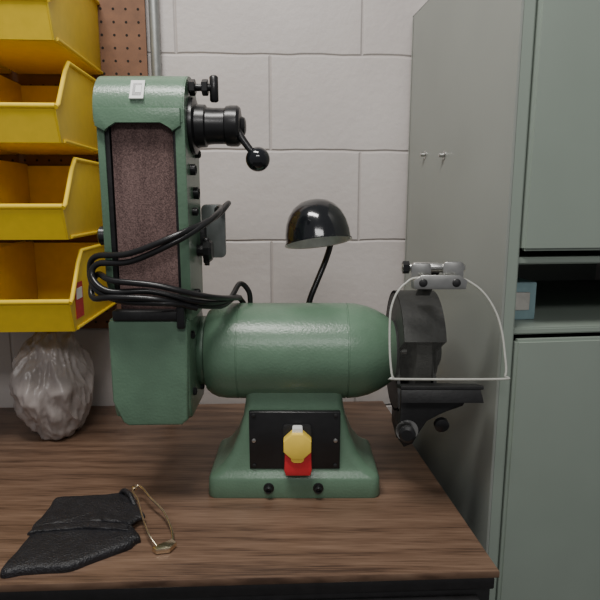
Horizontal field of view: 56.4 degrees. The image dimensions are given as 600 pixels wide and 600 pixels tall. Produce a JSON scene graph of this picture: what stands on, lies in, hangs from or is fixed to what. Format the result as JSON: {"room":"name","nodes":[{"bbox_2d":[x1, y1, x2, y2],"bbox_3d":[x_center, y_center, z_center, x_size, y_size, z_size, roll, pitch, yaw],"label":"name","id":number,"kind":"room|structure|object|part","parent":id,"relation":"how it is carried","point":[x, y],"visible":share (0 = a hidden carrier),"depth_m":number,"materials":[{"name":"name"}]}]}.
{"room":"workshop","nodes":[
{"label":"workshop","id":0,"kind":"room"},
{"bbox_2d":[0,0,599,413],"bbox_3d":[-0.003,-0.426,1.290,3.200,2.900,0.120,-1,10,-3],"label":"wall","id":1,"kind":"structure","parent":0,"point":[321,86],"depth_m":1.24,"materials":[{"name":"paint"}]},
{"bbox_2d":[0,0,147,328],"bbox_3d":[-0.646,-0.359,1.196,0.650,0.860,0.021,-1,10,-3],"label":"pegboard","id":2,"kind":"object","parent":1,"relation":"attached to","point":[122,23],"visible":0.23,"depth_m":1.17,"materials":[{"name":"brown wood"}]},
{"bbox_2d":[0,65,10,73],"bbox_3d":[-0.681,-0.515,1.008,0.180,0.144,0.284,-1,10,-3],"label":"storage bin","id":3,"kind":"object","parent":2,"relation":"attached to","point":[3,70],"visible":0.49,"depth_m":1.14,"materials":[{"name":"yellow plastic"}]},
{"bbox_2d":[0,150,17,154],"bbox_3d":[-0.681,-0.355,1.037,0.180,0.144,0.284,-1,10,-3],"label":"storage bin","id":4,"kind":"object","parent":2,"relation":"attached to","point":[2,152],"visible":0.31,"depth_m":1.16,"materials":[{"name":"yellow plastic"}]},
{"bbox_2d":[0,241,25,245],"bbox_3d":[-0.681,-0.033,1.094,0.180,0.144,0.284,-1,10,-3],"label":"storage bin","id":5,"kind":"object","parent":2,"relation":"attached to","point":[1,244],"visible":0.07,"depth_m":1.18,"materials":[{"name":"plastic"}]},
{"bbox_2d":[0,61,97,154],"bbox_3d":[-0.494,-0.357,1.046,0.180,0.144,0.284,-1,10,-3],"label":"storage bin","id":6,"kind":"object","parent":2,"relation":"attached to","point":[34,120],"visible":0.8,"depth_m":0.99,"materials":[{"name":"yellow plastic"}]},
{"bbox_2d":[0,157,102,239],"bbox_3d":[-0.494,-0.196,1.075,0.180,0.144,0.284,-1,10,-3],"label":"storage bin","id":7,"kind":"object","parent":2,"relation":"attached to","point":[37,202],"visible":0.8,"depth_m":1.06,"materials":[{"name":"yellow plastic"}]},
{"bbox_2d":[0,0,102,74],"bbox_3d":[-0.494,-0.517,1.018,0.180,0.144,0.284,-1,10,-3],"label":"storage bin","id":8,"kind":"object","parent":2,"relation":"attached to","point":[37,36],"visible":1,"depth_m":0.98,"materials":[{"name":"yellow plastic"}]},
{"bbox_2d":[0,241,116,331],"bbox_3d":[-0.494,-0.035,1.104,0.180,0.144,0.284,-1,10,-3],"label":"storage bin","id":9,"kind":"object","parent":2,"relation":"attached to","point":[44,286],"visible":0.93,"depth_m":1.11,"materials":[{"name":"yellow plastic"}]},
{"bbox_2d":[148,0,161,75],"bbox_3d":[-0.305,-0.541,1.187,0.038,1.598,0.038,9,14,41],"label":"conduit pipe","id":10,"kind":"object","parent":1,"relation":"attached to","point":[154,24],"visible":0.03,"depth_m":1.17,"materials":[{"name":"metal"}]},
{"bbox_3d":[0.000,1.214,0.522,3.200,0.060,2.900,0,10,0],"label":"floor","id":11,"kind":"structure","parent":0,"visible":0},
{"bbox_2d":[0,401,499,599],"bbox_3d":[-0.270,0.688,1.082,1.061,0.780,0.688,0,10,0],"label":"workbench","id":12,"kind":"object","parent":11,"relation":"on","point":[409,541],"visible":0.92,"depth_m":0.83,"materials":[{"name":"brown wood"}]},
{"bbox_2d":[9,331,93,439],"bbox_3d":[-0.512,0.158,1.160,0.163,0.232,0.198,0,10,0],"label":"plastic bag","id":13,"kind":"object","parent":12,"relation":"on","point":[51,381],"visible":0.97,"depth_m":1.10,"materials":[{"name":"plastic"}]},
{"bbox_2d":[0,488,144,578],"bbox_3d":[-0.306,0.327,0.808,0.162,0.027,0.191,0,10,0],"label":"pouch","id":14,"kind":"object","parent":12,"relation":"on","point":[75,532],"visible":1,"depth_m":0.79,"materials":[{"name":"black leather"}]},
{"bbox_2d":[131,484,176,553],"bbox_3d":[-0.219,0.320,0.834,0.037,0.028,0.163,-5,11,-27],"label":"wristwatch","id":15,"kind":"object","parent":12,"relation":"on","point":[168,546],"visible":1,"depth_m":0.79,"materials":[{"name":"metal"}]},
{"bbox_3d":[-0.267,0.376,0.723,1.047,0.019,0.014,0,10,-2],"label":"rail","id":16,"kind":"part","parent":12,"relation":"part of","materials":[{"name":"metal"}]},
{"bbox_2d":[87,75,510,497],"bbox_3d":[-0.007,-0.006,0.893,0.600,0.652,0.271,0,10,0],"label":"grinder","id":17,"kind":"object","parent":12,"relation":"on","point":[294,365],"visible":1,"depth_m":0.84,"materials":[{"name":"green paint"}]},
{"bbox_3d":[-0.287,-0.095,0.826,0.017,0.028,0.028,0,10,0],"label":"knob","id":18,"kind":"part","parent":17,"relation":"part of","materials":[{"name":"black plastic"}]},
{"bbox_3d":[-0.275,-0.161,0.835,0.010,0.318,0.100,0,10,0],"label":"plate","id":19,"kind":"part","parent":17,"relation":"part of","materials":[{"name":"green paint"}]},
{"bbox_3d":[-0.267,-0.159,0.835,0.006,0.314,0.094,0,10,0],"label":"plate","id":20,"kind":"part","parent":17,"relation":"part of","materials":[{"name":"black metal"}]},
{"bbox_3d":[-0.223,0.109,0.834,0.115,0.162,0.009,0,10,0],"label":"drive housing lid","id":21,"kind":"part","parent":17,"relation":"part of","materials":[{"name":"green paint"}]},
{"bbox_3d":[-0.175,-0.057,0.847,0.261,0.184,0.117,-9,14,-42],"label":"cord","id":22,"kind":"part","parent":17,"relation":"part of","materials":[{"name":"black plastic"}]},
{"bbox_3d":[-0.171,-0.056,0.846,0.262,0.172,0.109,-10,14,-44],"label":"cord","id":23,"kind":"part","parent":17,"relation":"part of","materials":[{"name":"black plastic"}]},
{"bbox_3d":[-0.173,-0.147,0.837,0.004,0.342,0.098,0,10,0],"label":"plate","id":24,"kind":"part","parent":17,"relation":"part of","materials":[{"name":"metal"}]},
{"bbox_3d":[-0.165,-0.149,0.837,0.014,0.349,0.106,0,10,0],"label":"plate","id":25,"kind":"part","parent":17,"relation":"part of","materials":[{"name":"green paint"}]},
{"bbox_3d":[-0.144,-0.301,0.794,0.052,0.010,0.010,0,10,0],"label":"tension rod","id":26,"kind":"part","parent":17,"relation":"part of","materials":[{"name":"black plastic"}]},
{"bbox_3d":[-0.165,-0.103,0.901,0.030,0.030,0.030,0,10,0],"label":"work stop arm","id":27,"kind":"part","parent":17,"relation":"part of"},
{"bbox_3d":[-0.147,-0.076,0.865,0.024,0.035,0.033,0,10,0],"label":"tilt knob","id":28,"kind":"part","parent":17,"relation":"part of","materials":[{"name":"black plastic"}]},
{"bbox_3d":[-0.080,-0.228,0.805,0.036,0.043,0.013,5,11,24],"label":"lever","id":29,"kind":"part","parent":17,"relation":"part of","materials":[{"name":"black plastic"}]},
{"bbox_2d":[249,410,339,475],"bbox_3d":[-0.009,0.228,0.889,0.146,0.098,0.039,0,10,0],"label":"switch","id":30,"kind":"object","parent":17,"relation":"attached to","point":[281,442],"depth_m":0.90,"materials":[{"name":"black plastic"}]},
{"bbox_2d":[285,199,351,302],"bbox_3d":[0.030,-0.055,0.962,0.115,0.235,0.117,-4,11,-22],"label":"task lamp","id":31,"kind":"object","parent":17,"relation":"attached to","point":[313,223],"visible":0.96,"depth_m":0.92,"materials":[{"name":"black metal"}]},
{"bbox_3d":[0.032,-0.127,0.948,0.114,0.089,0.114,0,10,0],"label":"lamp shade","id":32,"kind":"part","parent":31,"relation":"part of","materials":[{"name":"black metal"}]},
{"bbox_3d":[0.161,0.084,0.948,0.005,0.200,0.193,0,10,0],"label":"guard plate","id":33,"kind":"part","parent":17,"relation":"part of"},
{"bbox_2d":[396,420,417,438],"bbox_3d":[0.162,0.198,0.849,0.034,0.034,0.002,0,10,0],"label":"washer","id":34,"kind":"object","parent":17,"relation":"in","point":[413,424],"depth_m":0.85,"materials":[{"name":"metal"}]},
{"bbox_3d":[0.161,0.199,0.840,0.025,0.025,0.021,2,10,11],"label":"tool rest knob","id":35,"kind":"part","parent":17,"relation":"part of","materials":[{"name":"black plastic"}]},
{"bbox_3d":[0.190,-0.025,0.837,0.022,0.045,0.057,0,10,0],"label":"shield arm","id":36,"kind":"part","parent":17,"relation":"part of"},
{"bbox_3d":[0.220,0.084,0.948,0.005,0.200,0.193,0,10,0],"label":"guard plate","id":37,"kind":"part","parent":17,"relation":"part of","materials":[{"name":"clear plastic"}]},
{"bbox_3d":[0.212,0.187,0.841,0.022,0.023,0.016,0,10,0],"label":"tool rest knob","id":38,"kind":"part","parent":17,"relation":"part of","materials":[{"name":"black plastic"}]},
{"bbox_3d":[0.108,0.472,0.750,0.260,0.160,0.014,0,10,-2],"label":"drawer","id":39,"kind":"part","parent":12,"relation":"part of","materials":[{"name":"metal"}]},
{"bbox_2d":[404,0,599,599],"bbox_3d":[0.560,0.240,1.132,0.610,1.642,0.489,-1,10,-6],"label":"tall cabinet","id":40,"kind":"object","parent":11,"relation":"on","point":[503,175],"visible":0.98,"depth_m":0.87,"materials":[{"name":"metal"}]},
{"bbox_3d":[0.539,0.197,1.361,0.600,1.627,0.004,-1,10,-6],"label":"panel","id":41,"kind":"part","parent":40,"relation":"part of","materials":[{"name":"grey metal"}]},
{"bbox_3d":[0.304,0.286,0.875,0.021,1.640,0.020,-1,10,-6],"label":"post","id":42,"kind":"part","parent":40,"relation":"part of","materials":[{"name":"grey metal"}]},
{"bbox_2d":[515,277,536,319],"bbox_3d":[0.337,-0.010,0.948,0.055,0.060,0.141,-1,10,-6],"label":"carton","id":43,"kind":"object","parent":40,"relation":"on","point":[526,289],"visible":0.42,"depth_m":0.88,"materials":[{"name":"cardboard"}]},
{"bbox_3d":[0.592,0.547,0.948,0.552,1.004,0.016,-1,10,-6],"label":"door","id":44,"kind":"part","parent":40,"relation":"part of","materials":[{"name":"grey metal"}]},
{"bbox_2d":[514,280,599,334],"bbox_3d":[0.566,0.001,1.087,0.592,0.010,0.465,-1,10,-6],"label":"shelf","id":45,"kind":"object","parent":40,"relation":"attached to","point":[561,306],"depth_m":0.97,"materials":[{"name":"grey metal"}]},
{"bbox_2d":[518,248,599,263],"bbox_3d":[0.566,-0.103,1.069,0.592,0.010,0.465,-1,10,-6],"label":"shelf","id":46,"kind":"object","parent":40,"relation":"attached to","point":[559,255],"depth_m":0.82,"materials":[{"name":"grey metal"}]},
{"bbox_3d":[0.592,-0.296,0.798,0.552,0.446,0.016,-1,10,-6],"label":"door","id":47,"kind":"part","parent":40,"relation":"part of","materials":[{"name":"grey metal"}]}
]}

